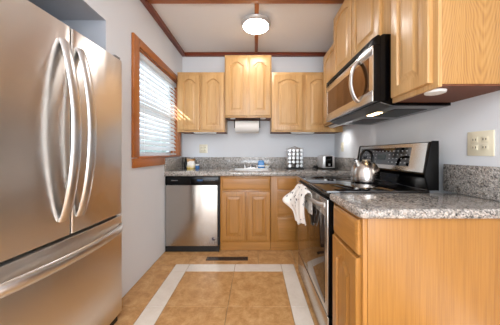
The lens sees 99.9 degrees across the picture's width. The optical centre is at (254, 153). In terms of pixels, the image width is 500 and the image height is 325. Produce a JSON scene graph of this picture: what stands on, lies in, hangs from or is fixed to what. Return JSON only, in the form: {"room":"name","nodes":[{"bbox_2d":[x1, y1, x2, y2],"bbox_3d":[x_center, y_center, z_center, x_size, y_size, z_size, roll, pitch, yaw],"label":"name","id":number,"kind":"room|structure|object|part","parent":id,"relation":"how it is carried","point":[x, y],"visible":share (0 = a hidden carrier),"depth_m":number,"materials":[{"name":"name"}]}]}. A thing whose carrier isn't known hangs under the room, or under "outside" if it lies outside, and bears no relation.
{"room":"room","nodes":[
{"label":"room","id":0,"kind":"room"},
{"bbox_2d":[28,0,181,297],"bbox_3d":[-1.469,-0.150,0.150,0.862,2.560,5.900,0,0,0],"label":"wall","id":1,"kind":"structure","parent":0,"point":[109,24],"depth_m":1.75,"materials":[{"name":"white paint"}]},
{"bbox_2d":[131,32,180,167],"bbox_3d":[-1.093,-0.447,2.333,0.170,1.141,1.144,0,0,0],"label":"window","id":2,"kind":"structure","parent":1,"relation":"in","point":[138,160],"depth_m":1.86,"materials":[{"name":"brown wood"}]},
{"bbox_3d":[-1.027,-0.491,1.807,0.022,1.052,0.092,0,0,0],"label":"casing","id":3,"kind":"part","parent":2,"relation":"part of","materials":[{"name":"brown wood"}]},
{"bbox_3d":[-1.151,-0.453,2.341,0.035,0.954,0.953,0,0,0],"label":"sash","id":4,"kind":"part","parent":2,"relation":"part of","materials":[{"name":"white plastic"}]},
{"bbox_2d":[140,52,176,154],"bbox_3d":[-1.072,-0.455,2.341,0.052,0.946,0.945,0,0,0],"label":"window blind","id":5,"kind":"object","parent":2,"relation":"attached to","point":[144,61],"visible":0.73,"depth_m":2.27,"materials":[{"name":"white plastic"}]},
{"bbox_3d":[-1.073,0.009,2.341,0.044,0.018,0.941,0,0,0],"label":"rail","id":6,"kind":"part","parent":5,"relation":"part of","materials":[{"name":"white"}]},
{"bbox_3d":[-1.073,-0.905,2.341,0.050,0.046,0.945,0,0,0],"label":"head rail","id":7,"kind":"part","parent":5,"relation":"part of","materials":[{"name":"white"}]},
{"bbox_3d":[-1.026,-0.980,2.341,0.023,0.075,0.977,0,0,0],"label":"head casing","id":8,"kind":"part","parent":2,"relation":"part of","materials":[{"name":"brown wood"}]},
{"bbox_3d":[-1.073,0.033,2.341,0.130,0.018,0.977,0,0,0],"label":"sill","id":9,"kind":"part","parent":2,"relation":"part of","materials":[{"name":"brown wood"}]},
{"bbox_3d":[-1.027,-0.491,2.868,0.022,1.052,0.075,0,0,0],"label":"casing","id":10,"kind":"part","parent":2,"relation":"part of","materials":[{"name":"brown wood"}]},
{"bbox_2d":[140,0,185,56],"bbox_3d":[-1.014,-1.405,0.100,0.048,0.050,5.800,0,0,0],"label":"trim","id":11,"kind":"structure","parent":1,"relation":"attached to","point":[148,6],"depth_m":2.28,"materials":[{"name":"brown wood"}]},
{"bbox_2d":[148,0,343,3],"bbox_3d":[0.049,-1.420,1.890,2.077,0.020,0.180,0,0,0],"label":"trim","id":12,"kind":"structure","parent":1,"relation":"attached to","point":[149,1],"depth_m":1.95,"materials":[{"name":"brown wood"}]},
{"bbox_2d":[114,241,317,324],"bbox_3d":[-0.383,1.180,0.100,3.235,0.100,6.000,0,0,0],"label":"floor","id":13,"kind":"structure","parent":0,"point":[180,288],"depth_m":1.72,"materials":[{"name":"tile"}]},
{"bbox_2d":[0,0,122,324],"bbox_3d":[-1.245,0.240,1.065,0.821,1.769,0.772,0,0,3],"label":"refrigerator","id":14,"kind":"object","parent":13,"relation":"on","point":[61,227],"visible":1,"depth_m":0.97,"materials":[{"name":"grey metal"}]},
{"bbox_3d":[-0.960,-0.113,0.856,0.068,1.030,0.383,0,0,3],"label":"door","id":15,"kind":"part","parent":14,"relation":"part of","materials":[{"name":"silver metal"}]},
{"bbox_3d":[-0.950,0.744,1.050,0.068,0.652,0.772,0,0,3],"label":"freezer drawer","id":16,"kind":"part","parent":14,"relation":"part of","materials":[{"name":"silver metal"}]},
{"bbox_3d":[-0.884,0.490,1.046,0.086,0.051,0.726,0,0,3],"label":"handle","id":17,"kind":"part","parent":14,"relation":"part of","materials":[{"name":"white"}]},
{"bbox_3d":[-0.881,-0.110,1.001,0.087,0.868,0.050,0,0,3],"label":"handle","id":18,"kind":"part","parent":14,"relation":"part of","materials":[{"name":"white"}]},
{"bbox_3d":[-0.876,-0.110,1.091,0.087,0.868,0.050,0,0,3],"label":"handle","id":19,"kind":"part","parent":14,"relation":"part of","materials":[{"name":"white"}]},
{"bbox_3d":[-0.940,-0.113,1.244,0.068,1.030,0.383,0,0,3],"label":"door","id":20,"kind":"part","parent":14,"relation":"part of","materials":[{"name":"silver metal"}]},
{"bbox_2d":[165,176,219,251],"bbox_3d":[-0.722,0.696,2.700,0.624,0.867,0.596,0,0,0],"label":"dishwasher","id":21,"kind":"object","parent":13,"relation":"on","point":[192,203],"visible":0.99,"depth_m":2.41,"materials":[{"name":"silver metal"}]},
{"bbox_3d":[-0.722,1.097,2.425,0.616,0.063,0.019,0,0,0],"label":"kick plate","id":22,"kind":"part","parent":21,"relation":"part of","materials":[{"name":"black metal"}]},
{"bbox_3d":[-0.723,0.312,2.419,0.614,0.096,0.030,0,0,0],"label":"control panel","id":23,"kind":"part","parent":21,"relation":"part of","materials":[{"name":"black"}]},
{"bbox_2d":[206,257,247,260],"bbox_3d":[-0.297,1.127,2.251,0.445,0.006,0.072,0,0,0],"label":"floor vent","id":24,"kind":"object","parent":13,"relation":"in","point":[207,258],"visible":1,"depth_m":2.24,"materials":[{"name":"brown"}]},
{"bbox_2d":[220,176,269,249],"bbox_3d":[-0.112,0.696,2.709,0.582,0.867,0.580,0,0,0],"label":"base cabinet","id":25,"kind":"object","parent":13,"relation":"on","point":[244,200],"visible":0.96,"depth_m":2.42,"materials":[{"name":"brown wood"}]},
{"bbox_3d":[-0.245,0.725,2.429,0.274,0.566,0.021,0,0,0],"label":"door","id":26,"kind":"part","parent":25,"relation":"part of","materials":[{"name":"brown wood"}]},
{"bbox_3d":[-0.245,0.725,2.425,0.162,0.448,0.014,0,0,0],"label":"raised panel","id":27,"kind":"part","parent":25,"relation":"part of","materials":[{"name":"brown wood"}]},
{"bbox_3d":[-0.104,0.350,2.430,0.556,0.136,0.019,0,0,0],"label":"false drawer","id":28,"kind":"part","parent":25,"relation":"part of","materials":[{"name":"brown wood"}]},
{"bbox_3d":[0.044,0.725,2.425,0.147,0.448,0.014,0,0,0],"label":"raised panel","id":29,"kind":"part","parent":25,"relation":"part of","materials":[{"name":"brown wood"}]},
{"bbox_3d":[0.044,0.725,2.429,0.259,0.566,0.021,0,0,0],"label":"door","id":30,"kind":"part","parent":25,"relation":"part of","materials":[{"name":"brown wood"}]},
{"bbox_2d":[270,176,299,249],"bbox_3d":[0.657,0.696,2.710,0.949,0.867,0.578,0,0,0],"label":"base cabinet","id":31,"kind":"object","parent":13,"relation":"on","point":[283,225],"visible":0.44,"depth_m":2.43,"materials":[{"name":"brown wood"}]},
{"bbox_2d":[164,157,353,175],"bbox_3d":[0.049,0.155,2.697,2.171,0.209,0.604,0,0,0],"label":"countertop","id":32,"kind":"structure","parent":31,"relation":"on","point":[208,166],"depth_m":2.69,"materials":[{"name":"stone"}]},
{"bbox_2d":[186,159,194,168],"bbox_3d":[-0.862,0.135,2.830,0.121,0.136,0.071,0,0,0],"label":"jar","id":33,"kind":"object","parent":32,"relation":"on","point":[190,162],"visible":0.98,"depth_m":2.81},
{"bbox_2d":[229,168,272,170],"bbox_3d":[-0.050,0.222,2.680,0.520,0.043,0.380,0,0,0],"label":"sink","id":34,"kind":"object","parent":32,"relation":"in","point":[232,169],"visible":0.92,"depth_m":2.84,"materials":[{"name":"silver metal"}]},
{"bbox_2d":[233,169,268,169],"bbox_3d":[-0.050,0.223,2.680,0.468,0.040,0.328,0,0,0],"label":"basin","id":35,"kind":"object","parent":34,"relation":"in","point":[233,169],"depth_m":2.84,"materials":[{"name":"silver metal"}]},
{"bbox_2d":[258,160,263,167],"bbox_3d":[0.085,0.150,2.925,0.085,0.110,0.051,0,0,0],"label":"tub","id":36,"kind":"object","parent":32,"relation":"on","point":[260,162],"visible":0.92,"depth_m":2.90,"materials":[{"name":"blue plastic"}]},
{"bbox_2d":[286,146,303,168],"bbox_3d":[0.536,0.053,2.840,0.216,0.302,0.170,0,0,0],"label":"spice rack","id":37,"kind":"object","parent":32,"relation":"on","point":[287,159],"visible":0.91,"depth_m":2.79,"materials":[{"name":"silver metal"}]},
{"bbox_2d":[313,155,334,168],"bbox_3d":[0.905,0.114,2.829,0.264,0.180,0.278,0,0,0],"label":"toaster","id":38,"kind":"object","parent":32,"relation":"on","point":[323,161],"visible":1,"depth_m":2.71,"materials":[{"name":"silver metal"}]},
{"bbox_3d":[0.955,0.105,2.711,0.092,0.140,0.007,0,0,0],"label":"panel","id":39,"kind":"part","parent":38,"relation":"part of","materials":[{"name":"black plastic"}]},
{"bbox_3d":[0.369,0.572,2.430,0.222,0.277,0.019,0,0,0],"label":"drawer","id":40,"kind":"part","parent":31,"relation":"part of","materials":[{"name":"brown wood"}]},
{"bbox_3d":[0.369,0.873,2.430,0.222,0.270,0.019,0,0,0],"label":"drawer","id":41,"kind":"part","parent":31,"relation":"part of","materials":[{"name":"brown wood"}]},
{"bbox_3d":[0.369,0.350,2.430,0.222,0.136,0.019,0,0,0],"label":"drawer","id":42,"kind":"part","parent":31,"relation":"part of","materials":[{"name":"brown wood"}]},
{"bbox_2d":[297,141,438,324],"bbox_3d":[0.695,0.519,1.590,0.682,1.182,0.820,0,0,0],"label":"range","id":43,"kind":"object","parent":13,"relation":"on","point":[416,165],"visible":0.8,"depth_m":1.34,"materials":[{"name":"black"}]},
{"bbox_2d":[282,184,311,225],"bbox_3d":[0.309,0.395,1.613,0.160,0.318,0.392,0,0,0],"label":"tea towel","id":44,"kind":"object","parent":43,"relation":"hanging from","point":[296,200],"visible":0.96,"depth_m":1.57,"materials":[{"name":"white fabric"}]},
{"bbox_3d":[0.414,1.019,1.590,0.008,0.178,0.812,0,0,0],"label":"storage drawer","id":45,"kind":"part","parent":43,"relation":"part of","materials":[{"name":"silver metal"}]},
{"bbox_3d":[0.412,0.589,1.590,0.008,0.653,0.812,0,0,0],"label":"oven door","id":46,"kind":"part","parent":43,"relation":"part of","materials":[{"name":"silver metal"}]},
{"bbox_3d":[0.383,0.302,1.590,0.059,0.026,0.729,0,0,0],"label":"handle","id":47,"kind":"part","parent":43,"relation":"part of","materials":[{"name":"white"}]},
{"bbox_2d":[297,176,429,193],"bbox_3d":[0.694,0.220,1.590,0.583,0.021,0.820,0,0,0],"label":"cooktop","id":48,"kind":"object","parent":43,"relation":"in","point":[324,184],"depth_m":1.34,"materials":[{"name":"black glass"}]},
{"bbox_2d":[351,149,379,182],"bbox_3d":[0.811,0.087,1.550,0.196,0.242,0.194,0,0,0],"label":"kettle","id":49,"kind":"object","parent":43,"relation":"on","point":[364,170],"visible":1,"depth_m":1.49,"materials":[{"name":"silver metal"}]},
{"bbox_3d":[0.824,0.021,1.550,0.121,0.110,0.060,0,0,0],"label":"handle","id":50,"kind":"part","parent":49,"relation":"part of","materials":[{"name":"black plastic"}]},
{"bbox_3d":[0.978,0.021,1.633,0.023,0.122,0.615,0,0,0],"label":"control panel","id":51,"kind":"part","parent":43,"relation":"part of","materials":[{"name":"black glass"}]},
{"bbox_3d":[0.982,0.024,1.590,0.037,0.176,0.768,0,0,0],"label":"steel panel","id":52,"kind":"part","parent":43,"relation":"part of","materials":[{"name":"grey metal"}]},
{"bbox_2d":[333,202,499,324],"bbox_3d":[0.775,0.695,1.005,0.718,0.868,0.314,0,0,0],"label":"base cabinet","id":53,"kind":"object","parent":13,"relation":"on","point":[386,271],"visible":0.89,"depth_m":0.85,"materials":[{"name":"brown wood"}]},
{"bbox_3d":[0.422,0.721,0.999,0.014,0.457,0.150,0,0,0],"label":"raised panel","id":54,"kind":"part","parent":53,"relation":"part of","materials":[{"name":"brown wood"}]},
{"bbox_3d":[0.426,0.721,0.999,0.021,0.575,0.262,0,0,0],"label":"door","id":55,"kind":"part","parent":53,"relation":"part of","materials":[{"name":"brown wood"}]},
{"bbox_3d":[0.427,0.345,0.999,0.019,0.145,0.262,0,0,0],"label":"drawer","id":56,"kind":"part","parent":53,"relation":"part of","materials":[{"name":"brown wood"}]},
{"bbox_3d":[0.446,0.647,1.006,0.018,0.770,0.312,0,0,0],"label":"frame","id":57,"kind":"part","parent":53,"relation":"part of","materials":[{"name":"brown wood"}]},
{"bbox_2d":[330,164,499,218],"bbox_3d":[0.773,0.161,1.036,0.721,0.198,0.419,0,0,0],"label":"countertop","id":58,"kind":"structure","parent":53,"relation":"on","point":[476,189],"depth_m":0.97,"materials":[{"name":"stone"}]},
{"bbox_3d":[0.795,0.695,0.853,0.678,0.868,0.010,0,0,0],"label":"panel","id":59,"kind":"part","parent":53,"relation":"part of","materials":[{"name":"brown wood"}]},
{"bbox_2d":[152,4,341,51],"bbox_3d":[-0.372,-1.480,0.100,3.255,0.100,6.040,0,0,0],"label":"ceiling","id":60,"kind":"structure","parent":0,"point":[196,27],"depth_m":2.36,"materials":[{"name":"white paint"}]},
{"bbox_2d":[241,14,270,33],"bbox_3d":[0.010,-1.390,2.287,0.326,0.048,0.326,0,0,0],"label":"ceiling lamp","id":61,"kind":"object","parent":60,"relation":"attached to","point":[252,23],"visible":1,"depth_m":2.23,"materials":[{"name":"grey glass"}]},
{"bbox_2d":[243,19,268,33],"bbox_3d":[0.010,-1.373,2.287,0.276,0.014,0.276,0,0,0],"label":"diffuser","id":62,"kind":"object","parent":61,"relation":"attached to","point":[253,26],"depth_m":2.25,"materials":[{"name":"white glass"}]},
{"bbox_2d":[182,57,333,156],"bbox_3d":[0.049,-0.150,3.060,2.173,2.560,0.120,0,0,0],"label":"wall","id":63,"kind":"structure","parent":0,"point":[262,143],"depth_m":3.00,"materials":[{"name":"white paint"}]},
{"bbox_2d":[177,72,226,133],"bbox_3d":[-0.698,-0.663,2.845,0.610,0.773,0.308,0,0,0],"label":"upper cabinet","id":64,"kind":"object","parent":63,"relation":"attached to","point":[200,95],"visible":0.98,"depth_m":2.69,"materials":[{"name":"brown wood"}]},
{"bbox_3d":[-0.845,-0.656,2.697,0.153,0.593,0.014,0,0,0],"label":"raised panel","id":65,"kind":"part","parent":64,"relation":"part of","materials":[{"name":"brown wood"}]},
{"bbox_3d":[-0.845,-0.656,2.701,0.265,0.711,0.021,0,0,0],"label":"door","id":66,"kind":"part","parent":64,"relation":"part of","materials":[{"name":"brown wood"}]},
{"bbox_2d":[194,132,216,133],"bbox_3d":[-0.655,-0.272,2.768,0.290,0.018,0.065,0,0,0],"label":"light","id":67,"kind":"object","parent":64,"relation":"attached to","point":[194,132],"visible":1,"depth_m":2.75,"materials":[{"name":"white plastic"}]},
{"bbox_3d":[-0.540,-0.656,2.701,0.276,0.711,0.021,0,0,0],"label":"door","id":68,"kind":"part","parent":64,"relation":"part of","materials":[{"name":"brown wood"}]},
{"bbox_3d":[-0.540,-0.656,2.697,0.164,0.593,0.014,0,0,0],"label":"raised panel","id":69,"kind":"part","parent":64,"relation":"part of","materials":[{"name":"brown wood"}]},
{"bbox_2d":[199,144,207,152],"bbox_3d":[-0.735,-0.068,2.995,0.118,0.122,0.008,0,0,0],"label":"wall outlet","id":70,"kind":"object","parent":63,"relation":"attached to","point":[203,148],"visible":1,"depth_m":2.99,"materials":[{"name":"beige plastic"}]},
{"bbox_2d":[225,55,270,120],"bbox_3d":[-0.089,-0.861,2.836,0.600,0.802,0.326,0,0,0],"label":"upper cabinet","id":71,"kind":"object","parent":63,"relation":"attached to","point":[247,77],"visible":1,"depth_m":2.67,"materials":[{"name":"brown wood"}]},
{"bbox_3d":[-0.235,-0.854,2.684,0.275,0.740,0.021,0,0,0],"label":"door","id":72,"kind":"part","parent":71,"relation":"part of","materials":[{"name":"brown wood"}]},
{"bbox_3d":[-0.235,-0.854,2.680,0.163,0.622,0.014,0,0,0],"label":"raised panel","id":73,"kind":"part","parent":71,"relation":"part of","materials":[{"name":"brown wood"}]},
{"bbox_3d":[0.062,-0.854,2.684,0.265,0.740,0.021,0,0,0],"label":"door","id":74,"kind":"part","parent":71,"relation":"part of","materials":[{"name":"brown wood"}]},
{"bbox_3d":[0.062,-0.854,2.680,0.153,0.622,0.014,0,0,0],"label":"raised panel","id":75,"kind":"part","parent":71,"relation":"part of","materials":[{"name":"brown wood"}]},
{"bbox_2d":[183,157,316,167],"bbox_3d":[0.049,0.128,2.989,2.131,0.154,0.020,0,0,0],"label":"backsplash","id":76,"kind":"structure","parent":63,"relation":"attached to","point":[204,162],"depth_m":2.98,"materials":[{"name":"stone"}]},
{"bbox_2d":[185,52,326,56],"bbox_3d":[0.048,-1.405,2.980,2.076,0.050,0.040,0,0,0],"label":"trim","id":77,"kind":"structure","parent":63,"relation":"attached to","point":[187,54],"depth_m":2.96,"materials":[{"name":"brown wood"}]},
{"bbox_2d":[255,4,258,52],"bbox_3d":[0.017,-1.422,2.470,0.042,0.016,0.980,0,0,0],"label":"trim","id":78,"kind":"structure","parent":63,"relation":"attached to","point":[256,5],"depth_m":2.54,"materials":[{"name":"brown wood"}]},
{"bbox_2d":[270,72,342,133],"bbox_3d":[0.674,-0.663,2.845,0.918,0.773,0.308,0,0,0],"label":"upper cabinet","id":79,"kind":"object","parent":63,"relation":"attached to","point":[296,97],"visible":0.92,"depth_m":2.69,"materials":[{"name":"brown wood"}]},
{"bbox_3d":[0.429,-0.656,2.697,0.260,0.593,0.014,0,0,0],"label":"raised panel","id":80,"kind":"part","parent":79,"relation":"part of","materials":[{"name":"brown wood"}]},
{"bbox_3d":[0.429,-0.656,2.701,0.372,0.711,0.021,0,0,0],"label":"door","id":81,"kind":"part","parent":79,"relation":"part of","materials":[{"name":"brown wood"}]},
{"bbox_2d":[291,132,313,133],"bbox_3d":[0.625,-0.272,2.768,0.300,0.018,0.065,0,0,0],"label":"light","id":82,"kind":"object","parent":79,"relation":"attached to","point":[291,132],"visible":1,"depth_m":2.73,"materials":[{"name":"white plastic"}]},
{"bbox_3d":[0.810,-0.656,2.697,0.198,0.593,0.014,0,0,0],"label":"raised panel","id":83,"kind":"part","parent":79,"relation":"part of","materials":[{"name":"brown wood"}]},
{"bbox_3d":[0.810,-0.656,2.701,0.310,0.711,0.021,0,0,0],"label":"door","id":84,"kind":"part","parent":79,"relation":"part of","materials":[{"name":"brown wood"}]},
{"bbox_2d":[334,90,499,192],"bbox_3d":[1.195,-0.150,0.160,0.120,2.560,5.920,0,0,0],"label":"wall","id":85,"kind":"structure","parent":0,"point":[450,126],"depth_m":1.27,"materials":[{"name":"white paint"}]},
{"bbox_2d":[323,44,346,126],"bbox_3d":[0.998,-0.793,2.386,0.272,0.903,0.586,0,0,0],"label":"upper cabinet","id":86,"kind":"object","parent":85,"relation":"attached to","point":[328,58],"visible":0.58,"depth_m":2.53,"materials":[{"name":"brown wood"}]},
{"bbox_3d":[0.872,-0.790,2.388,0.021,0.849,0.535,0,0,0],"label":"door","id":87,"kind":"part","parent":86,"relation":"part of","materials":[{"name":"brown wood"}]},
{"bbox_3d":[0.869,-0.790,2.388,0.014,0.731,0.423,0,0,0],"label":"raised panel","id":88,"kind":"part","parent":86,"relation":"part of","materials":[{"name":"brown wood"}]},
{"bbox_2d":[328,124,340,127],"bbox_3d":[0.965,-0.335,2.410,0.070,0.022,0.500,0,0,0],"label":"light","id":89,"kind":"object","parent":86,"relation":"attached to","point":[333,125],"visible":0.48,"depth_m":2.52,"materials":[{"name":"white plastic"}]},
{"bbox_2d":[333,0,390,76],"bbox_3d":[0.951,-1.023,1.651,0.366,0.654,0.876,0,0,0],"label":"upper cabinet","id":90,"kind":"object","parent":85,"relation":"attached to","point":[356,22],"visible":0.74,"depth_m":1.61,"materials":[{"name":"brown wood"}]},
{"bbox_3d":[0.779,-1.020,1.875,0.021,0.600,0.374,0,0,0],"label":"door","id":91,"kind":"part","parent":90,"relation":"part of","materials":[{"name":"brown wood"}]},
{"bbox_3d":[0.775,-1.020,1.875,0.014,0.482,0.262,0,0,0],"label":"raised panel","id":92,"kind":"part","parent":90,"relation":"part of","materials":[{"name":"brown wood"}]},
{"bbox_3d":[0.775,-1.020,1.487,0.014,0.482,0.258,0,0,0],"label":"raised panel","id":93,"kind":"part","parent":90,"relation":"part of","materials":[{"name":"brown wood"}]},
{"bbox_3d":[0.779,-1.020,1.487,0.021,0.600,0.370,0,0,0],"label":"door","id":94,"kind":"part","parent":90,"relation":"part of","materials":[{"name":"brown wood"}]},
{"bbox_3d":[0.799,-1.023,1.651,0.018,0.654,0.876,0,0,0],"label":"frame","id":95,"kind":"part","parent":90,"relation":"part of","materials":[{"name":"brown wood"}]},
{"bbox_2d":[326,34,450,124],"bbox_3d":[0.876,-0.481,1.613,0.514,0.422,0.797,0,0,0],"label":"microwave","id":96,"kind":"object","parent":90,"relation":"attached to","point":[359,93],"visible":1,"depth_m":1.35,"materials":[{"name":"black"}]},
{"bbox_3d":[0.683,-0.465,1.613,0.006,0.326,0.797,0,0,0],"label":"door","id":97,"kind":"part","parent":96,"relation":"part of","materials":[{"name":"silver metal"}]},
{"bbox_3d":[0.651,-0.471,1.380,0.064,0.276,0.038,0,0,0],"label":"handle","id":98,"kind":"part","parent":96,"relation":"part of","materials":[{"name":"white metal"}]},
{"bbox_2d":[391,0,499,102],"bbox_3d":[0.951,-0.820,1.058,0.366,1.061,0.303,0,0,0],"label":"upper cabinet","id":99,"kind":"object","parent":85,"relation":"attached to","point":[452,45],"visible":1,"depth_m":0.91,"materials":[{"name":"brown wood"}]},
{"bbox_3d":[0.775,-0.817,1.063,0.014,0.889,0.146,0,0,0],"label":"raised panel","id":100,"kind":"part","parent":99,"relation":"part of","materials":[{"name":"brown wood"}]},
{"bbox_3d":[0.779,-0.817,1.063,0.021,1.007,0.258,0,0,0],"label":"door","id":101,"kind":"part","parent":99,"relation":"part of","materials":[{"name":"brown wood"}]},
{"bbox_3d":[0.799,-0.820,1.058,0.018,1.061,0.303,0,0,0],"label":"frame","id":102,"kind":"part","parent":99,"relation":"part of","materials":[{"name":"brown wood"}]},
{"bbox_2d":[424,88,446,95],"bbox_3d":[0.845,-0.284,0.985,0.084,0.017,0.084,0,0,0],"label":"puck light","id":103,"kind":"object","parent":99,"relation":"attached to","point":[439,91],"visible":1,"depth_m":0.96,"materials":[{"name":"white plastic"}]},
{"bbox_2d":[443,164,499,201],"bbox_3d":[1.124,0.141,1.038,0.020,0.158,0.413,0,0,0],"label":"backsplash","id":104,"kind":"structure","parent":85,"relation":"attached to","point":[471,180],"depth_m":1.07,"materials":[{"name":"stone"}]},
{"bbox_2d":[467,130,494,155],"bbox_3d":[1.130,-0.050,1.055,0.008,0.125,0.125,0,0,0],"label":"wall outlet","id":105,"kind":"object","parent":85,"relation":"attached to","point":[479,143],"visible":1,"depth_m":1.05,"materials":[{"name":"beige plastic"}]},
{"bbox_2d":[471,137,477,142],"bbox_3d":[1.127,-0.070,1.079,0.002,0.028,0.032,0,0,0],"label":"receptacle","id":106,"kind":"object","parent":105,"relation":"attached to","point":[473,139],"depth_m":1.08,"materials":[{"name":"beige plastic"}]},
{"bbox_2d":[471,145,477,149],"bbox_3d":[1.127,-0.030,1.079,0.002,0.028,0.032,0,0,0],"label":"receptacle","id":107,"kind":"object","parent":105,"relation":"attached to","point":[473,147],"depth_m":1.08,"materials":[{"name":"beige plastic"}]},
{"bbox_2d":[481,136,487,141],"bbox_3d":[1.127,-0.070,1.031,0.002,0.028,0.032,0,0,0],"label":"receptacle","id":108,"kind":"object","parent":105,"relation":"attached to","point":[483,138],"depth_m":1.03,"materials":[{"name":"beige plastic"}]},
{"bbox_2d":[481,144,487,149],"bbox_3d":[1.127,-0.030,1.031,0.002,0.028,0.032,0,0,0],"label":"receptacle","id":109,"kind":"object","parent":105,"relation":"attached to","point":[483,146],"depth_m":1.03,"materials":[{"name":"beige plastic"}]},
{"label":"outside","id":110,"kind":"structure","parent":0,"visible":0},
{"bbox_3d":[-4.600,1.290,4.000,4.800,0.280,10.000,0,0,0],"label":"ground","id":111,"kind":"structure","parent":110,"visible":0},
{"bbox_2d":[140,137,165,151],"bbox_3d":[-3.908,0.132,4.500,1.568,2.037,7.000,0,0,0],"label":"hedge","id":112,"kind":"object","parent":111,"relation":"on","point":[158,137],"visible":0.02,"depth_m":7.37,"materials":[{"name":"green plant"}]},
{"bbox_3d":[-0.105,-0.402,2.800,0.344,0.124,0.050,0,0,0],"label":"paper towel holder","id":113,"kind":"object","parent":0,"visible":0},
{"bbox_2d":[235,121,258,132],"bbox_3d":[-0.105,-0.355,2.801,0.310,0.160,0.156,0,0,0],"label":"paper towel roll","id":114,"kind":"object","parent":113,"relation":"hanging from","point":[240,126],"visible":1,"depth_m":2.73,"materials":[{"name":"white paper"}]}
]}

